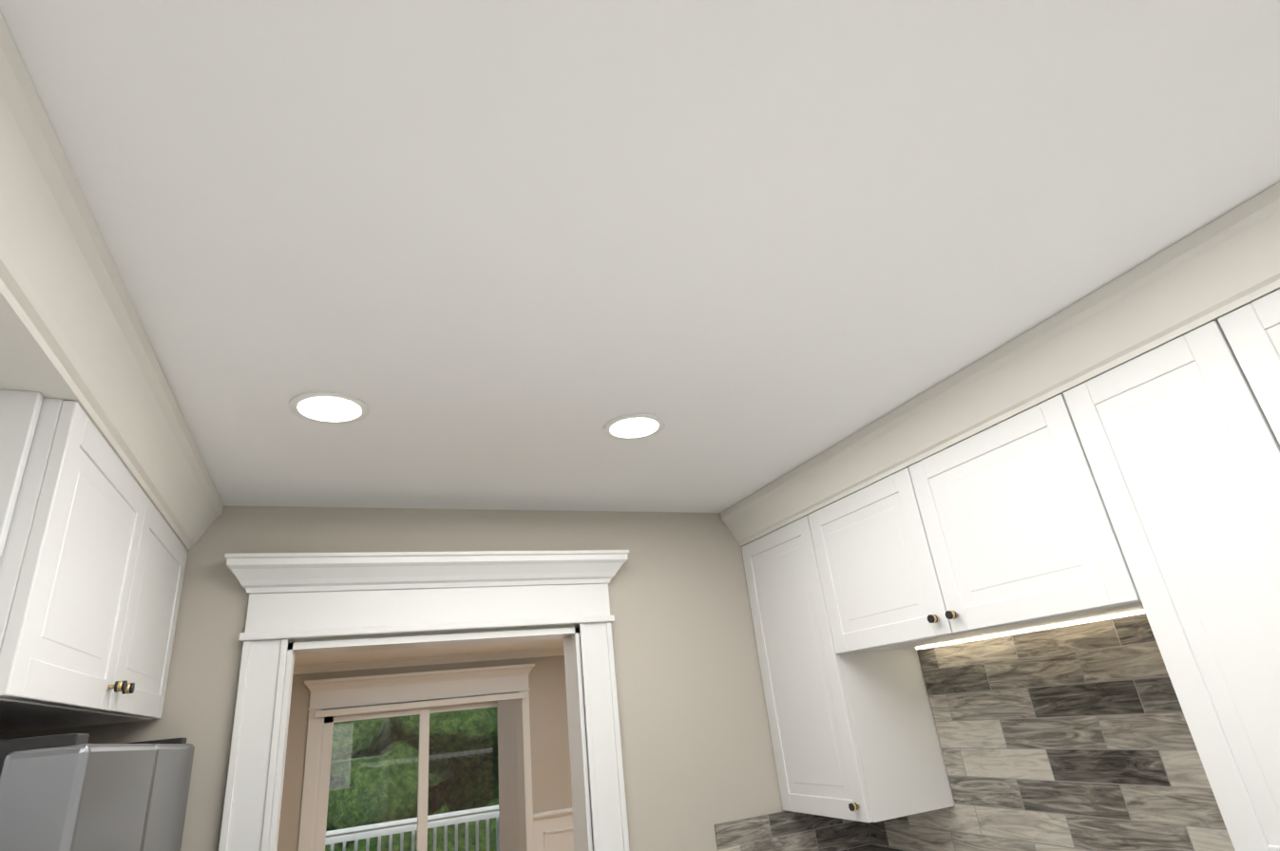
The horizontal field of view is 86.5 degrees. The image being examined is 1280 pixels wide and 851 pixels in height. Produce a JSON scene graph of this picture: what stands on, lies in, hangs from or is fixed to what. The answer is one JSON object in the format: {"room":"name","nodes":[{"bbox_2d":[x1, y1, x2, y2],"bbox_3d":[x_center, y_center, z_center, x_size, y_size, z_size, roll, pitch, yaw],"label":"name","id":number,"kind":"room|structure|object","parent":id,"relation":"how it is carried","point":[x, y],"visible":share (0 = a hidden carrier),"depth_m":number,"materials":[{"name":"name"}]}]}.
{"room":"kitchen","nodes":[
{"label":"kitchen","id":0,"kind":"room"},
{"bbox_2d":[0,505,784,850],"bbox_3d":[0.447,1.529,2.351,6.640,2.500,0.120,4,-25,-23],"label":"wall","id":1,"kind":"structure","parent":0,"point":[697,754],"depth_m":2.37,"materials":[{"name":"beige paint"}]},
{"bbox_2d":[0,389,187,733],"bbox_3d":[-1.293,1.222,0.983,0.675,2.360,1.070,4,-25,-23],"label":"upper cabinet","id":2,"kind":"object","parent":1,"relation":"attached to","point":[93,553],"visible":1,"depth_m":1.20,"materials":[{"name":"white wood"}]},
{"bbox_2d":[0,11,223,551],"bbox_3d":[-1.109,-0.221,0.837,0.718,0.139,2.598,4,-25,-23],"label":"crown molding","id":3,"kind":"structure","parent":2,"relation":"on","point":[71,328],"depth_m":1.01,"materials":[{"name":"white"}]},
{"bbox_2d":[314,701,499,850],"bbox_3d":[-2.046,3.731,6.393,1.820,2.062,0.125,4,-25,-23],"label":"door","id":4,"kind":"structure","parent":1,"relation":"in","point":[422,838],"depth_m":6.46,"materials":[{"name":"white"}]},
{"bbox_2d":[298,664,534,850],"bbox_3d":[-2.046,3.578,6.417,2.200,2.360,0.204,4,-25,-23],"label":"door frame","id":5,"kind":"structure","parent":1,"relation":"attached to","point":[353,692],"depth_m":6.65,"materials":[{"name":"white wood"}]},
{"bbox_2d":[314,692,526,850],"bbox_3d":[-2.007,3.663,6.311,1.980,2.055,0.045,4,-25,-23],"label":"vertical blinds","id":6,"kind":"object","parent":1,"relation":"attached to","point":[511,792],"visible":1,"depth_m":6.71,"materials":[{"name":"grey"}]},
{"bbox_2d":[218,550,630,850],"bbox_3d":[-0.560,1.538,1.889,1.260,2.329,0.304,4,-25,-23],"label":"trim","id":7,"kind":"structure","parent":1,"relation":"attached to","point":[298,596],"depth_m":2.15,"materials":[{"name":"white wood"}]},
{"bbox_2d":[293,648,564,674],"bbox_3d":[-1.622,2.416,7.096,6.400,0.070,0.062,4,-25,-23],"label":"crown molding","id":8,"kind":"structure","parent":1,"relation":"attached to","point":[354,666],"depth_m":6.82,"materials":[{"name":"white wood"}]},
{"bbox_2d":[533,807,574,850],"bbox_3d":[-1.429,4.242,6.344,6.400,0.962,0.036,4,-25,-23],"label":"wainscoting","id":9,"kind":"structure","parent":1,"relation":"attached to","point":[553,831],"depth_m":6.72,"materials":[{"name":"white wood"}]},
{"bbox_2d":[741,515,955,822],"bbox_3d":[0.686,0.841,2.435,0.377,0.940,0.455,4,-25,-23],"label":"upper cabinet","id":10,"kind":"object","parent":1,"relation":"attached to","point":[854,737],"visible":0.9,"depth_m":2.24,"materials":[{"name":"white wood"}]},
{"bbox_2d":[714,613,1235,850],"bbox_3d":[1.196,0.632,0.950,0.621,0.868,3.498,4,-25,-23],"label":"tile backsplash","id":11,"kind":"structure","parent":1,"relation":"attached to","point":[1078,737],"depth_m":1.86,"materials":[{"name":"grey tile"}]},
{"bbox_2d":[807,394,1145,654],"bbox_3d":[0.937,0.344,1.923,0.377,0.473,0.977,4,-25,-23],"label":"upper cabinet","id":12,"kind":"object","parent":1,"relation":"attached to","point":[1003,528],"visible":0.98,"depth_m":1.73,"materials":[{"name":"white wood"}]},
{"bbox_2d":[720,181,1279,547],"bbox_3d":[1.134,-0.192,1.488,0.420,0.139,3.195,4,-25,-23],"label":"crown molding","id":13,"kind":"structure","parent":12,"relation":"on","point":[1223,265],"depth_m":1.51,"materials":[{"name":"white wood"}]},
{"bbox_2d":[1063,288,1279,850],"bbox_3d":[1.269,0.241,1.155,0.377,0.940,0.637,4,-25,-23],"label":"upper cabinet","id":14,"kind":"object","parent":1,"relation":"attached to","point":[1179,437],"visible":1,"depth_m":1.25,"materials":[{"name":"white wood"}]},
{"bbox_2d":[0,0,1279,666],"bbox_3d":[0.225,0.430,3.052,6.640,0.100,10.040,4,-25,-23],"label":"ceiling","id":15,"kind":"structure","parent":0,"point":[504,255],"depth_m":1.04,"materials":[{"name":"white paint"}]},
{"bbox_2d":[287,391,369,424],"bbox_3d":[-0.709,-0.038,1.555,0.170,0.006,0.170,4,-25,-23],"label":"recessed light","id":16,"kind":"object","parent":15,"relation":"in","point":[329,408],"visible":1,"depth_m":1.54,"materials":[{"name":"white plastic"}]},
{"bbox_2d":[602,414,665,439],"bbox_3d":[-0.016,0.006,1.839,0.170,0.006,0.170,4,-25,-23],"label":"recessed light","id":17,"kind":"object","parent":15,"relation":"in","point":[633,427],"visible":1,"depth_m":1.83,"materials":[{"name":"white plastic"}]},
{"bbox_3d":[0.536,1.689,-0.573,3.130,0.060,4.720,4,-25,-23],"label":"floor","id":18,"kind":"structure","parent":0,"visible":0},
{"bbox_2d":[0,733,194,850],"bbox_3d":[-1.197,1.441,0.862,0.730,1.845,0.910,4,-25,-23],"label":"fridge","id":19,"kind":"object","parent":18,"relation":"on","point":[69,792],"visible":1,"depth_m":0.99,"materials":[{"name":"grey metal"}]},
{"label":"outside","id":20,"kind":"structure","parent":0,"visible":0},
{"bbox_3d":[-1.818,5.296,7.093,8.400,0.120,2.100,4,-25,-23],"label":"deck","id":21,"kind":"object","parent":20,"visible":0},
{"bbox_2d":[324,804,499,850],"bbox_3d":[-2.267,5.143,8.119,8.445,1.040,0.090,4,-25,-23],"label":"deck railing","id":22,"kind":"object","parent":21,"relation":"on","point":[488,811],"depth_m":8.09,"materials":[{"name":"white"}]},
{"bbox_3d":[-7.440,12.797,20.191,50.000,0.100,30.000,4,-25,-23],"label":"lawn","id":23,"kind":"structure","parent":20,"visible":0},
{"bbox_2d":[324,717,457,850],"bbox_3d":[-4.391,5.355,9.757,3.309,4.933,3.374,4,-25,-23],"label":"tree","id":24,"kind":"object","parent":23,"relation":"on","point":[361,741],"depth_m":8.85,"materials":[{"name":"green plant"}]},
{"bbox_2d":[387,706,499,850],"bbox_3d":[-3.211,5.550,10.189,3.353,4.672,3.386,4,-25,-23],"label":"tree","id":25,"kind":"object","parent":23,"relation":"on","point":[468,742],"depth_m":9.45,"materials":[{"name":"green plant"}]},
{"bbox_2d":[441,760,498,803],"bbox_3d":[-1.350,6.014,11.097,3.776,4.146,2.702,4,-25,-23],"label":"bush","id":26,"kind":"object","parent":23,"relation":"on","point":[468,777],"depth_m":10.11,"materials":[{"name":"green plant"}]}
]}

